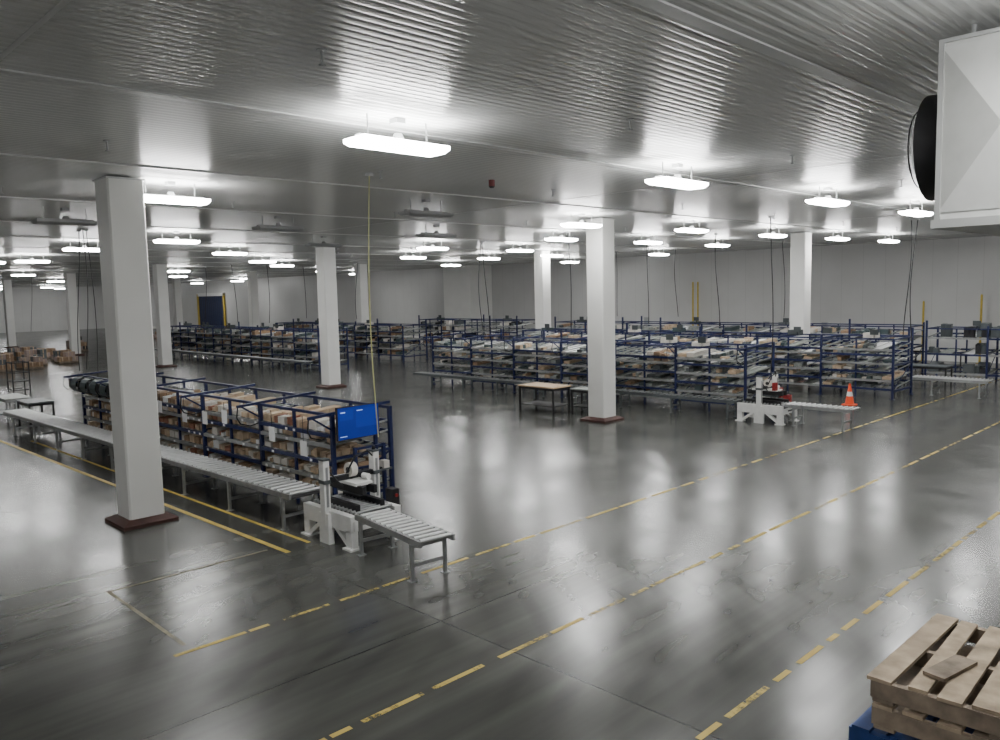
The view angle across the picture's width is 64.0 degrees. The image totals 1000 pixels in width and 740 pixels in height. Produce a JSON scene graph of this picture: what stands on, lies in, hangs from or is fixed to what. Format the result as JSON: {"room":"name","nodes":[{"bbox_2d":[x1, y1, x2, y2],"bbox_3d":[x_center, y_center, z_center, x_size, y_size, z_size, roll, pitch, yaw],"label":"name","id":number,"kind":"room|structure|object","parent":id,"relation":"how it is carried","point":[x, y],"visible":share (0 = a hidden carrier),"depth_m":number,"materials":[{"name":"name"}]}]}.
{"room":"distribution center","nodes":[
{"label":"distribution center","id":0,"kind":"room"},
{"bbox_2d":[0,286,104,332],"bbox_3d":[-74.855,-7.307,101.623,52.500,6.240,0.200,-7,8,-44],"label":"wall","id":1,"kind":"structure","parent":0,"point":[48,305],"depth_m":112.60,"materials":[{"name":"paint"}]},
{"bbox_2d":[0,328,999,739],"bbox_3d":[-28.007,-0.567,54.657,52.500,0.200,133.000,-7,8,-44],"label":"floor","id":2,"kind":"structure","parent":0,"point":[668,660],"depth_m":11.49,"materials":[{"name":"concrete"}]},
{"bbox_2d":[0,353,14,371],"bbox_3d":[-29.301,-0.413,47.048,1.216,1.023,1.013,-6,7,-39],"label":"cardboard boxes","id":3,"kind":"object","parent":2,"relation":"on","point":[9,357],"visible":0.87,"depth_m":46.80,"materials":[{"name":"brown cardboard"}]},
{"bbox_2d":[2,280,18,347],"bbox_3d":[-44.223,-5.065,72.086,0.960,6.110,0.960,-7,8,-44],"label":"column","id":4,"kind":"structure","parent":2,"relation":"on","point":[6,284],"depth_m":71.86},
{"bbox_2d":[0,393,30,422],"bbox_3d":[-16.918,1.302,27.733,0.800,0.800,1.800,-7,8,-44],"label":"work table","id":5,"kind":"object","parent":2,"relation":"on","point":[12,397],"visible":0.66,"depth_m":27.28,"materials":[{"name":"metal"}]},
{"bbox_2d":[5,360,31,403],"bbox_3d":[-19.512,0.476,32.430,0.640,1.650,0.920,-7,8,-44],"label":"cart","id":6,"kind":"object","parent":2,"relation":"on","point":[22,361],"visible":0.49,"depth_m":32.38,"materials":[{"name":"black metal"}]},
{"bbox_2d":[14,346,36,362],"bbox_3d":[-32.091,-1.037,54.103,1.012,1.023,1.226,4,8,45],"label":"cardboard boxes","id":7,"kind":"object","parent":2,"relation":"on","point":[17,355],"visible":0.26,"depth_m":53.70,"materials":[{"name":"brown cardboard"}]},
{"bbox_2d":[16,356,43,369],"bbox_3d":[-28.526,-0.423,48.519,1.022,0.723,1.227,4,7,41],"label":"cardboard boxes","id":8,"kind":"object","parent":2,"relation":"on","point":[35,362],"visible":0.85,"depth_m":48.32,"materials":[{"name":"brown cardboard"}]},
{"bbox_2d":[21,349,47,364],"bbox_3d":[-29.636,-0.782,50.916,1.008,1.023,1.216,4,7,41],"label":"cardboard boxes","id":9,"kind":"object","parent":2,"relation":"on","point":[32,352],"visible":0.44,"depth_m":50.81,"materials":[{"name":"brown cardboard"}]},
{"bbox_2d":[16,397,54,427],"bbox_3d":[-15.301,1.396,26.382,0.800,0.800,1.400,-7,8,-44],"label":"work table","id":10,"kind":"object","parent":2,"relation":"on","point":[41,401],"visible":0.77,"depth_m":26.11,"materials":[{"name":"black plastic"}]},
{"bbox_2d":[51,349,70,360],"bbox_3d":[-29.966,-1.003,54.800,1.225,0.723,1.019,-7,8,-43],"label":"cardboard boxes","id":11,"kind":"object","parent":2,"relation":"on","point":[56,353],"visible":0.28,"depth_m":54.34,"materials":[{"name":"brown cardboard"}]},
{"bbox_2d":[54,351,78,363],"bbox_3d":[-28.552,-0.830,52.691,1.022,0.723,1.225,4,8,42],"label":"cardboard boxes","id":12,"kind":"object","parent":2,"relation":"on","point":[69,356],"visible":0.98,"depth_m":52.39,"materials":[{"name":"brown cardboard"}]},
{"bbox_2d":[63,273,84,355],"bbox_3d":[-31.792,-4.125,59.521,0.960,6.110,0.960,-7,8,-44],"label":"column","id":13,"kind":"structure","parent":2,"relation":"on","point":[69,278],"depth_m":59.28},
{"bbox_2d":[93,176,178,531],"bbox_3d":[-6.602,-0.293,14.295,0.960,6.110,0.960,-7,8,-44],"label":"column","id":14,"kind":"structure","parent":2,"relation":"on","point":[120,204],"depth_m":14.06,"materials":[{"name":"paint"}]},
{"bbox_2d":[0,440,290,552],"bbox_3d":[-11.576,2.284,20.484,0.700,0.001,22.900,-7,8,-44],"label":"floor marking","id":15,"kind":"object","parent":2,"relation":"on","point":[43,457],"depth_m":14.99,"materials":[{"name":"yellow paint"}]},
{"bbox_2d":[107,591,185,645],"bbox_3d":[-4.542,3.128,10.179,0.050,0.001,2.500,-7,8,-44],"label":"floor marking","id":16,"kind":"object","parent":2,"relation":"on","point":[152,622],"depth_m":10.06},
{"bbox_2d":[2,408,319,530],"bbox_3d":[-9.302,1.990,19.551,16.500,0.670,0.780,4,8,44],"label":"conveyor","id":17,"kind":"object","parent":2,"relation":"on","point":[285,488],"visible":0.85,"depth_m":16.42,"materials":[{"name":"metal"}]},
{"bbox_2d":[152,264,176,367],"bbox_3d":[-20.134,-3.244,47.737,0.960,6.110,0.960,-7,8,-44],"label":"column","id":18,"kind":"structure","parent":2,"relation":"on","point":[160,282],"depth_m":47.52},
{"bbox_2d":[32,441,309,542],"bbox_3d":[-8.375,2.436,18.169,0.360,0.001,14.700,-7,8,-44],"label":"floor marking","id":19,"kind":"object","parent":2,"relation":"on","point":[216,508],"depth_m":15.38,"materials":[{"name":"yellow paint"}]},
{"bbox_2d":[171,277,182,329],"bbox_3d":[-30.589,-5.755,75.944,0.960,6.110,0.960,-7,8,-44],"label":"column","id":20,"kind":"structure","parent":2,"relation":"on","point":[176,283],"depth_m":75.65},
{"bbox_2d":[108,550,266,591],"bbox_3d":[-4.552,2.962,11.882,2.400,0.001,0.050,-7,8,-44],"label":"floor marking","id":21,"kind":"object","parent":2,"relation":"on","point":[263,550],"depth_m":11.80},
{"bbox_2d":[63,370,394,503],"bbox_3d":[-7.327,1.311,19.272,13.040,1.985,1.882,4,8,44],"label":"rack","id":22,"kind":"object","parent":2,"relation":"on","point":[250,431],"visible":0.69,"depth_m":16.94,"materials":[{"name":"blue metal"}]},
{"bbox_2d":[154,349,312,372],"bbox_3d":[-17.093,-0.693,49.245,0.620,0.601,20.000,-7,8,-44],"label":"conveyor","id":23,"kind":"object","parent":2,"relation":"on","point":[261,359],"visible":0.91,"depth_m":46.85,"materials":[{"name":"metal"}]},
{"bbox_2d":[247,271,259,343],"bbox_3d":[-20.125,-4.964,65.367,0.960,6.110,0.960,-7,8,-44],"label":"column","id":24,"kind":"structure","parent":2,"relation":"on","point":[252,285],"depth_m":65.06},
{"bbox_2d":[170,321,349,371],"bbox_3d":[-16.012,-1.743,50.237,1.940,2.450,20.140,-7,8,-44],"label":"rack","id":25,"kind":"object","parent":2,"relation":"on","point":[193,337],"visible":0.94,"depth_m":48.13,"materials":[{"name":"blue metal"}]},
{"bbox_2d":[315,247,346,388],"bbox_3d":[-7.499,-2.287,34.952,0.960,6.110,0.960,-7,8,-44],"label":"column","id":26,"kind":"structure","parent":2,"relation":"on","point":[325,256],"depth_m":34.72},
{"bbox_2d":[301,445,400,552],"bbox_3d":[-2.447,2.044,13.361,1.225,1.450,1.490,-7,8,-44],"label":"machine","id":27,"kind":"object","parent":2,"relation":"on","point":[337,511],"visible":0.94,"depth_m":13.07,"materials":[{"name":"white metal"}]},
{"bbox_2d":[335,402,379,448],"bbox_3d":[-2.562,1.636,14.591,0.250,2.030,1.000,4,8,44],"label":"monitor","id":28,"kind":"object","parent":27,"relation":"attached to","point":[354,421],"visible":0.83,"depth_m":14.41,"materials":[{"name":"blue plastic"}]},
{"bbox_2d":[353,442,391,500],"bbox_3d":[-2.260,2.011,14.432,0.680,1.300,0.310,-7,8,-44],"label":"frame","id":29,"kind":"object","parent":27,"relation":"attached to","point":[384,465],"visible":0.55,"depth_m":14.48,"materials":[{"name":"blue metal"}]},
{"bbox_2d":[275,318,427,361],"bbox_3d":[-10.405,-2.204,53.636,1.940,2.450,15.140,-7,8,-44],"label":"rack","id":30,"kind":"object","parent":2,"relation":"on","point":[356,334],"visible":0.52,"depth_m":50.21,"materials":[{"name":"blue metal"}]},
{"bbox_2d":[354,264,368,354],"bbox_3d":[-9.379,-4.152,54.505,0.960,6.110,0.960,-7,8,-44],"label":"column","id":31,"kind":"structure","parent":2,"relation":"on","point":[361,286],"depth_m":54.17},
{"bbox_2d":[354,507,454,582],"bbox_3d":[-1.441,2.573,11.882,0.670,0.639,1.900,-6,7,-37],"label":"conveyor","id":32,"kind":"object","parent":2,"relation":"on","point":[409,530],"visible":1,"depth_m":11.60,"materials":[{"name":"metal"}]},
{"bbox_2d":[418,314,535,349],"bbox_3d":[-1.766,-2.615,55.814,1.940,2.450,10.140,-7,8,-44],"label":"rack","id":33,"kind":"object","parent":2,"relation":"on","point":[451,324],"visible":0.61,"depth_m":55.77,"materials":[{"name":"blue metal"}]},
{"bbox_2d":[533,250,550,332],"bbox_3d":[2.277,-3.243,42.440,0.960,6.110,0.960,-7,8,-44],"label":"column","id":34,"kind":"structure","parent":2,"relation":"on","point":[541,264],"depth_m":42.12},
{"bbox_2d":[518,382,570,413],"bbox_3d":[1.492,0.929,26.902,0.900,0.860,1.600,-7,8,-44],"label":"work table","id":35,"kind":"object","parent":2,"relation":"on","point":[535,386],"visible":1,"depth_m":26.67,"materials":[{"name":"brown wood"}]},
{"bbox_2d":[413,371,742,418],"bbox_3d":[1.818,0.777,29.819,0.620,0.581,15.500,-7,8,-44],"label":"conveyor","id":36,"kind":"object","parent":2,"relation":"on","point":[672,396],"visible":0.85,"depth_m":27.37,"materials":[{"name":"metal"}]},
{"bbox_2d":[570,387,587,412],"bbox_3d":[2.796,0.996,26.225,0.600,0.800,0.800,-7,8,-44],"label":"work table","id":37,"kind":"object","parent":2,"relation":"on","point":[581,390],"visible":0.54,"depth_m":26.25,"materials":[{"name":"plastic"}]},
{"bbox_2d":[173,379,999,656],"bbox_3d":[9.653,1.641,22.070,37.451,0.001,0.065,-7,8,-44],"label":"floor marking","id":38,"kind":"object","parent":2,"relation":"on","point":[310,610],"depth_m":12.21,"materials":[{"name":"yellow paint"}]},
{"bbox_2d":[423,329,774,415],"bbox_3d":[2.791,-0.225,30.497,2.382,2.400,15.143,-7,8,-44],"label":"rack","id":39,"kind":"object","parent":2,"relation":"on","point":[690,365],"visible":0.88,"depth_m":28.50,"materials":[{"name":"blue metal"}]},
{"bbox_2d":[580,218,623,423],"bbox_3d":[3.078,-1.496,24.346,0.960,6.110,0.960,-7,8,-44],"label":"column","id":40,"kind":"structure","parent":2,"relation":"on","point":[599,241],"depth_m":24.12,"materials":[{"name":"paint"}]},
{"bbox_2d":[320,421,999,739],"bbox_3d":[10.747,1.882,19.338,37.956,0.001,0.065,-7,8,-44],"label":"floor marking","id":41,"kind":"object","parent":2,"relation":"on","point":[407,700],"depth_m":9.48,"materials":[{"name":"yellow paint"}]},
{"bbox_2d":[692,282,693,333],"bbox_3d":[12.103,-3.339,50.182,0.240,4.350,0.240,-7,8,-44],"label":"post","id":42,"kind":"object","parent":2,"relation":"on","point":[692,282],"visible":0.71,"depth_m":50.06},
{"bbox_2d":[522,323,913,399],"bbox_3d":[7.956,-0.708,34.231,1.940,2.400,17.640,-7,8,-44],"label":"rack","id":43,"kind":"object","parent":2,"relation":"on","point":[799,369],"visible":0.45,"depth_m":29.84,"materials":[{"name":"blue metal"}]},
{"bbox_2d":[554,316,924,376],"bbox_3d":[11.009,-1.539,41.768,1.940,2.450,20.140,-7,8,-44],"label":"rack","id":44,"kind":"object","parent":2,"relation":"on","point":[814,329],"visible":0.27,"depth_m":38.28,"materials":[{"name":"blue metal"}]},
{"bbox_2d":[735,371,798,425],"bbox_3d":[7.964,0.789,23.779,1.225,1.450,1.490,-7,8,-44],"label":"machine","id":45,"kind":"object","parent":2,"relation":"on","point":[758,406],"visible":0.97,"depth_m":23.45,"materials":[{"name":"white metal"}]},
{"bbox_2d":[671,365,907,392],"bbox_3d":[8.882,0.059,35.415,0.720,0.601,17.000,-7,8,-44],"label":"conveyor","id":46,"kind":"object","parent":2,"relation":"on","point":[904,376],"visible":0.07,"depth_m":30.93,"materials":[{"name":"metal"}]},
{"bbox_2d":[783,232,811,382],"bbox_3d":[12.324,-2.538,32.851,0.960,6.110,0.960,-7,8,-44],"label":"column","id":47,"kind":"structure","parent":2,"relation":"on","point":[800,249],"depth_m":32.53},
{"bbox_2d":[785,402,860,431],"bbox_3d":[9.059,1.301,22.512,0.700,0.626,1.900,-7,8,-44],"label":"conveyor","id":48,"kind":"object","parent":2,"relation":"on","point":[794,405],"visible":1,"depth_m":22.32,"materials":[{"name":"metal"}]},
{"bbox_2d":[841,384,857,405],"bbox_3d":[11.601,0.806,26.540,0.380,0.712,0.380,-7,8,-44],"label":"traffic cone","id":49,"kind":"object","parent":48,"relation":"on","point":[849,401],"visible":1,"depth_m":26.46,"materials":[{"name":"orange"}]},
{"bbox_2d":[695,512,999,739],"bbox_3d":[13.478,1.891,18.603,35.815,0.001,0.065,-7,8,-44],"label":"floor marking","id":50,"kind":"object","parent":2,"relation":"on","point":[811,653],"depth_m":8.81,"materials":[{"name":"yellow paint"}]},
{"bbox_2d":[849,613,999,739],"bbox_3d":[2.661,2.530,4.145,1.221,2.034,1.311,-7,8,-44],"label":"pallet stack","id":51,"kind":"object","parent":2,"relation":"on","point":[933,686],"visible":1,"depth_m":4.05,"materials":[{"name":"brown wood"}]},
{"bbox_2d":[897,363,953,387],"bbox_3d":[16.543,0.197,31.173,0.800,0.800,1.800,-7,8,-44],"label":"work table","id":52,"kind":"object","parent":2,"relation":"on","point":[915,365],"visible":0.65,"depth_m":30.79,"materials":[{"name":"black metal"}]},
{"bbox_2d":[910,348,965,370],"bbox_3d":[20.113,-0.481,36.767,0.800,0.900,2.200,-7,8,-44],"label":"work table","id":53,"kind":"object","parent":2,"relation":"on","point":[915,349],"visible":0.41,"depth_m":36.56,"materials":[{"name":"black plastic"}]},
{"bbox_2d":[906,375,994,398],"bbox_3d":[15.890,0.579,28.301,0.920,0.626,2.600,-7,8,-44],"label":"conveyor","id":54,"kind":"object","parent":2,"relation":"on","point":[979,381],"visible":1,"depth_m":28.03,"materials":[{"name":"metal"}]},
{"bbox_2d":[924,320,999,383],"bbox_3d":[19.426,-0.737,31.560,1.540,2.450,4.540,-7,8,-44],"label":"storage rack","id":55,"kind":"object","parent":2,"relation":"on","point":[984,330],"visible":0.92,"depth_m":31.75,"materials":[{"name":"blue metal"}]},
{"bbox_2d":[978,294,982,362],"bbox_3d":[23.352,-1.992,38.872,0.240,3.350,0.240,-7,8,-44],"label":"post","id":56,"kind":"object","parent":2,"relation":"on","point":[981,298],"visible":0.64,"depth_m":38.76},
{"bbox_2d":[0,0,999,287],"bbox_3d":[-28.192,-6.782,54.094,52.500,0.005,133.120,-7,8,-44],"label":"ceiling","id":57,"kind":"structure","parent":0,"point":[557,77],"depth_m":9.99,"materials":[{"name":"metal"}]},
{"bbox_2d":[14,254,49,262],"bbox_3d":[-20.738,-4.942,35.461,1.300,0.380,0.440,-7,8,-44],"label":"led light fixture","id":58,"kind":"object","parent":57,"relation":"hanging from","point":[31,260],"visible":1,"depth_m":35.38,"materials":[{"name":"white"}]},
{"bbox_2d":[0,0,70,60],"bbox_3d":[-39.711,-5.402,42.716,0.050,0.003,133.000,-7,8,-44],"label":"trim","id":59,"kind":"structure","parent":57,"relation":"attached to","point":[62,3],"depth_m":6.24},
{"bbox_2d":[31,207,97,225],"bbox_3d":[-9.962,-3.519,18.336,1.300,0.380,0.440,-7,8,-44],"label":"led light fixture","id":60,"kind":"object","parent":57,"relation":"hanging from","point":[65,220],"visible":1,"depth_m":18.24,"materials":[{"name":"grey"}]},
{"bbox_2d":[76,230,80,370],"bbox_3d":[-12.684,-2.086,24.169,0.330,4.241,0.126,-4,6,-27],"label":"power cord","id":61,"kind":"object","parent":57,"relation":"hanging from","point":[76,230],"visible":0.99,"depth_m":24.12,"materials":[{"name":"black plastic"}]},
{"bbox_2d":[62,240,98,251],"bbox_3d":[-14.635,-4.370,28.159,1.300,0.380,0.440,-7,8,-44],"label":"led light fixture","id":62,"kind":"object","parent":57,"relation":"hanging from","point":[70,248],"visible":0.84,"depth_m":27.99,"materials":[{"name":"white"}]},
{"bbox_2d":[80,228,87,368],"bbox_3d":[-12.193,-2.090,23.581,0.154,4.141,0.283,-1,6,5],"label":"power cord","id":63,"kind":"object","parent":57,"relation":"hanging from","point":[82,229],"visible":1,"depth_m":23.53,"materials":[{"name":"black plastic"}]},
{"bbox_2d":[0,272,168,272],"bbox_3d":[-32.012,-7.058,57.957,52.500,0.019,0.080,-7,8,-44],"label":"trim","id":64,"kind":"structure","parent":57,"relation":"attached to","point":[0,272],"depth_m":57.69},
{"bbox_2d":[84,229,97,363],"bbox_3d":[-12.260,-1.937,24.082,0.181,4.542,0.146,-7,8,-44],"label":"power cord","id":65,"kind":"object","parent":57,"relation":"hanging from","point":[86,230],"visible":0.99,"depth_m":24.16,"materials":[{"name":"black plastic"}]},
{"bbox_2d":[153,231,199,243],"bbox_3d":[-10.200,-4.187,25.235,1.300,0.380,0.440,-7,8,-44],"label":"led light fixture","id":66,"kind":"object","parent":57,"relation":"hanging from","point":[176,240],"visible":1,"depth_m":25.16,"materials":[{"name":"white"}]},
{"bbox_2d":[144,181,210,205],"bbox_3d":[-6.028,-3.249,14.642,1.300,0.380,0.440,-7,8,-44],"label":"led light fixture","id":67,"kind":"object","parent":57,"relation":"hanging from","point":[170,198],"visible":0.88,"depth_m":14.58,"materials":[{"name":"white"}]},
{"bbox_2d":[0,265,377,267],"bbox_3d":[-23.584,-6.420,49.438,52.500,0.019,0.080,-7,8,-44],"label":"trim","id":68,"kind":"structure","parent":57,"relation":"attached to","point":[0,265],"depth_m":52.13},
{"bbox_2d":[0,269,398,270],"bbox_3d":[-27.798,-6.739,53.698,52.500,0.019,0.080,-7,8,-44],"label":"trim","id":69,"kind":"structure","parent":57,"relation":"attached to","point":[0,269],"depth_m":52.90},
{"bbox_2d":[0,260,434,264],"bbox_3d":[-19.370,-6.102,45.179,52.500,0.019,0.080,-7,8,-44],"label":"trim","id":70,"kind":"structure","parent":57,"relation":"attached to","point":[0,260],"depth_m":47.91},
{"bbox_2d":[212,246,246,254],"bbox_3d":[-11.070,-4.902,32.773,1.300,0.380,0.440,-7,8,-44],"label":"led light fixture","id":71,"kind":"object","parent":57,"relation":"hanging from","point":[229,252],"visible":1,"depth_m":32.61,"materials":[{"name":"white"}]},
{"bbox_2d":[0,254,500,261],"bbox_3d":[-15.508,-5.810,41.275,52.500,0.019,0.080,-7,8,-44],"label":"trim","id":72,"kind":"structure","parent":57,"relation":"attached to","point":[0,254],"depth_m":44.04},
{"bbox_2d":[249,255,275,262],"bbox_3d":[-12.148,-5.675,40.946,1.300,0.380,0.440,-7,8,-44],"label":"led light fixture","id":73,"kind":"object","parent":57,"relation":"hanging from","point":[254,260],"visible":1,"depth_m":40.84,"materials":[{"name":"white"}]},
{"bbox_2d":[252,215,303,231],"bbox_3d":[-5.913,-3.904,21.327,1.300,0.380,0.440,-7,8,-44],"label":"led light fixture","id":74,"kind":"object","parent":57,"relation":"hanging from","point":[277,227],"visible":1,"depth_m":21.22,"materials":[{"name":"grey"}]},
{"bbox_2d":[16,247,586,258],"bbox_3d":[-11.645,-5.518,37.370,52.500,0.019,0.080,-7,8,-44],"label":"trim","id":75,"kind":"structure","parent":57,"relation":"attached to","point":[16,247],"depth_m":38.67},
{"bbox_2d":[316,48,326,66],"bbox_3d":[-1.556,-2.727,6.991,0.100,0.140,0.100,-7,8,-44],"label":"sprinkler head","id":76,"kind":"object","parent":57,"relation":"attached to","point":[322,50],"visible":1,"depth_m":6.98},
{"bbox_2d":[0,236,647,254],"bbox_3d":[-7.782,-5.226,33.466,52.500,0.019,0.080,-7,8,-44],"label":"trim","id":77,"kind":"structure","parent":57,"relation":"attached to","point":[0,236],"depth_m":31.85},
{"bbox_2d":[305,236,342,247],"bbox_3d":[-6.359,-4.629,28.861,1.300,0.380,0.440,-7,8,-44],"label":"led light fixture","id":78,"kind":"object","parent":57,"relation":"hanging from","point":[323,244],"visible":1,"depth_m":28.74,"materials":[{"name":"grey"}]},
{"bbox_2d":[365,173,378,436],"bbox_3d":[-2.269,-1.127,14.354,0.129,4.721,0.107,-7,8,-44],"label":"air hose","id":79,"kind":"object","parent":57,"relation":"hanging from","point":[369,175],"visible":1,"depth_m":14.32,"materials":[{"name":"beige"}]},
{"bbox_2d":[0,220,746,250],"bbox_3d":[-3.920,-4.934,29.562,52.500,0.019,0.080,-7,8,-44],"label":"trim","id":80,"kind":"structure","parent":57,"relation":"attached to","point":[0,220],"depth_m":28.61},
{"bbox_2d":[343,113,449,156],"bbox_3d":[-1.252,-2.888,9.815,1.300,0.380,0.440,-7,8,-44],"label":"led light fixture","id":81,"kind":"object","parent":57,"relation":"hanging from","point":[397,143],"visible":1,"depth_m":9.70,"materials":[{"name":"white"}]},
{"bbox_2d":[0,196,836,245],"bbox_3d":[-0.127,-4.647,25.728,52.500,0.019,0.080,-7,8,-44],"label":"trim","id":82,"kind":"structure","parent":57,"relation":"attached to","point":[0,196],"depth_m":21.51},
{"bbox_2d":[398,198,453,217],"bbox_3d":[-1.691,-3.709,18.334,1.300,0.380,0.440,-7,8,-44],"label":"led light fixture","id":83,"kind":"object","parent":57,"relation":"hanging from","point":[425,212],"visible":1,"depth_m":18.22,"materials":[{"name":"grey"}]},
{"bbox_2d":[417,240,447,249],"bbox_3d":[-2.730,-5.059,32.419,1.300,0.380,0.440,-7,8,-44],"label":"led light fixture","id":84,"kind":"object","parent":57,"relation":"hanging from","point":[432,247],"visible":1,"depth_m":32.22,"materials":[{"name":"white"}]},
{"bbox_2d":[416,225,456,237],"bbox_3d":[-2.000,-4.369,25.164,1.300,0.380,0.440,-7,8,-44],"label":"led light fixture","id":85,"kind":"object","parent":57,"relation":"hanging from","point":[436,234],"visible":1,"depth_m":25.06,"materials":[{"name":"grey"}]},
{"bbox_2d":[7,154,910,271],"bbox_3d":[-30.747,-6.465,51.506,0.050,0.003,133.000,-7,8,-44],"label":"trim","id":86,"kind":"structure","parent":57,"relation":"attached to","point":[910,154],"depth_m":18.30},
{"bbox_2d":[0,68,933,214],"bbox_3d":[6.896,-4.116,18.630,52.500,0.019,0.140,-7,8,-44],"label":"trim","id":87,"kind":"structure","parent":57,"relation":"attached to","point":[2,70],"depth_m":9.82,"materials":[{"name":"metal"}]},
{"bbox_2d":[0,153,941,239],"bbox_3d":[3.595,-4.366,21.966,52.500,0.019,0.080,-7,8,-44],"label":"trim","id":88,"kind":"structure","parent":57,"relation":"attached to","point":[7,154],"depth_m":15.49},
{"bbox_2d":[80,212,933,280],"bbox_3d":[-21.782,-7.529,60.295,0.050,0.003,133.000,-7,8,-44],"label":"trim","id":89,"kind":"structure","parent":57,"relation":"attached to","point":[933,212],"depth_m":32.78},
{"bbox_2d":[506,243,533,251],"bbox_3d":[0.897,-5.476,35.836,1.300,0.380,0.440,-7,8,-44],"label":"led light fixture","id":90,"kind":"object","parent":57,"relation":"hanging from","point":[520,249],"visible":1,"depth_m":35.73,"materials":[{"name":"white"}]},
{"bbox_2d":[545,230,577,241],"bbox_3d":[2.193,-4.798,28.576,1.300,0.380,0.440,-7,8,-44],"label":"led light fixture","id":91,"kind":"object","parent":57,"relation":"hanging from","point":[561,238],"visible":1,"depth_m":28.45,"materials":[{"name":"white"}]},
{"bbox_2d":[566,233,571,330],"bbox_3d":[2.668,-3.323,30.545,0.127,3.721,0.333,2,6,30],"label":"power cord","id":92,"kind":"object","parent":57,"relation":"hanging from","point":[567,233],"visible":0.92,"depth_m":30.58,"materials":[{"name":"black plastic"}]},
{"bbox_2d":[560,213,601,228],"bbox_3d":[2.295,-4.210,22.523,1.300,0.380,0.440,-7,8,-44],"label":"led light fixture","id":93,"kind":"object","parent":57,"relation":"hanging from","point":[580,224],"visible":1,"depth_m":22.40,"materials":[{"name":"white"}]},
{"bbox_2d":[634,234,661,244],"bbox_3d":[5.890,-5.195,31.781,1.300,0.380,0.440,-7,8,-44],"label":"led light fixture","id":94,"kind":"object","parent":57,"relation":"hanging from","point":[641,241],"visible":1,"depth_m":31.49,"materials":[{"name":"white"}]},
{"bbox_2d":[645,162,707,189],"bbox_3d":[3.087,-3.390,13.930,1.300,0.380,0.440,-7,8,-44],"label":"led light fixture","id":95,"kind":"object","parent":57,"relation":"hanging from","point":[676,181],"visible":1,"depth_m":13.78,"materials":[{"name":"white"}]},
{"bbox_2d":[674,220,708,232],"bbox_3d":[6.133,-4.597,25.586,1.300,0.380,0.440,-7,8,-44],"label":"led light fixture","id":96,"kind":"object","parent":57,"relation":"hanging from","point":[691,229],"visible":1,"depth_m":25.47,"materials":[{"name":"white"}]},
{"bbox_2d":[714,234,719,325],"bbox_3d":[8.790,-3.643,32.384,0.250,3.722,0.148,1,6,21],"label":"power cord","id":97,"kind":"object","parent":57,"relation":"hanging from","point":[714,234],"visible":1,"depth_m":32.31,"materials":[{"name":"black plastic"}]},
{"bbox_2d":[768,216,773,374],"bbox_3d":[8.467,-2.300,24.986,0.150,4.942,0.269,-2,6,-12],"label":"power cord","id":98,"kind":"object","parent":57,"relation":"hanging from","point":[770,217],"visible":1,"depth_m":25.00,"materials":[{"name":"black plastic"}]},
{"bbox_2d":[759,226,786,237],"bbox_3d":[9.974,-5.039,29.212,1.300,0.380,0.440,-7,8,-44],"label":"led light fixture","id":99,"kind":"object","parent":57,"relation":"hanging from","point":[773,235],"visible":0.98,"depth_m":28.95,"materials":[{"name":"white"}]},
{"bbox_2d":[629,0,918,114],"bbox_3d":[10.408,-3.851,15.080,52.500,0.019,0.140,-7,8,-44],"label":"trim","id":100,"kind":"structure","parent":57,"relation":"attached to","point":[661,6],"depth_m":7.18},
{"bbox_2d":[805,186,849,206],"bbox_3d":[7.283,-3.860,17.764,1.300,0.380,0.440,-7,8,-44],"label":"led light fixture","id":101,"kind":"object","parent":57,"relation":"hanging from","point":[827,201],"visible":1,"depth_m":17.57,"materials":[{"name":"white"}]},
{"bbox_2d":[825,231,849,240],"bbox_3d":[13.599,-5.414,32.207,1.300,0.380,0.440,-7,8,-44],"label":"led light fixture","id":102,"kind":"object","parent":57,"relation":"hanging from","point":[837,238],"visible":1,"depth_m":32.11,"materials":[{"name":"white"}]},
{"bbox_2d":[903,219,912,335],"bbox_3d":[13.836,-3.133,27.101,0.324,3.942,0.139,-5,7,-34],"label":"power cord","id":103,"kind":"object","parent":57,"relation":"hanging from","point":[909,219],"visible":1,"depth_m":27.05,"materials":[{"name":"black plastic"}]},
{"bbox_2d":[910,219,919,340],"bbox_3d":[14.103,-3.050,27.216,0.288,4.143,0.132,-3,6,-21],"label":"power cord","id":104,"kind":"object","parent":57,"relation":"hanging from","point":[916,219],"visible":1,"depth_m":27.20,"materials":[{"name":"black plastic"}]},
{"bbox_2d":[898,200,932,216],"bbox_3d":[10.981,-4.272,21.110,1.300,0.380,0.440,-7,8,-44],"label":"led light fixture","id":105,"kind":"object","parent":57,"relation":"hanging from","point":[915,212],"visible":1,"depth_m":20.83,"materials":[{"name":"white"}]},
{"bbox_2d":[907,24,999,236],"bbox_3d":[4.815,-2.063,7.339,2.740,1.820,1.356,-7,8,-44],"label":"fan","id":106,"kind":"object","parent":57,"relation":"hanging from","point":[955,143],"visible":1,"depth_m":6.55,"materials":[{"name":"metal"}]},
{"bbox_2d":[150,236,999,357],"bbox_3d":[-9.333,-5.995,72.727,0.200,6.240,133.000,-7,8,-44],"label":"wall","id":107,"kind":"structure","parent":0,"point":[867,283],"depth_m":49.53,"materials":[{"name":"paint"}]},
{"bbox_2d":[196,292,225,328],"bbox_3d":[-35.795,-7.203,99.282,0.200,4.700,7.600,-7,8,-44],"label":"door","id":108,"kind":"structure","parent":107,"relation":"in","point":[214,302],"depth_m":99.09,"materials":[{"name":"blue paint"}]},
{"bbox_2d":[443,265,492,339],"bbox_3d":[-2.566,-5.246,64.123,2.299,6.110,3.200,-7,8,-44],"label":"wall pier","id":109,"kind":"object","parent":107,"relation":"attached to","point":[460,283],"visible":0.64,"depth_m":63.02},
{"bbox_2d":[153,327,999,362],"bbox_3d":[-9.392,-3.000,72.891,0.159,0.250,133.000,-7,8,-44],"label":"baseboard","id":110,"kind":"structure","parent":107,"relation":"attached to","point":[929,357],"depth_m":40.39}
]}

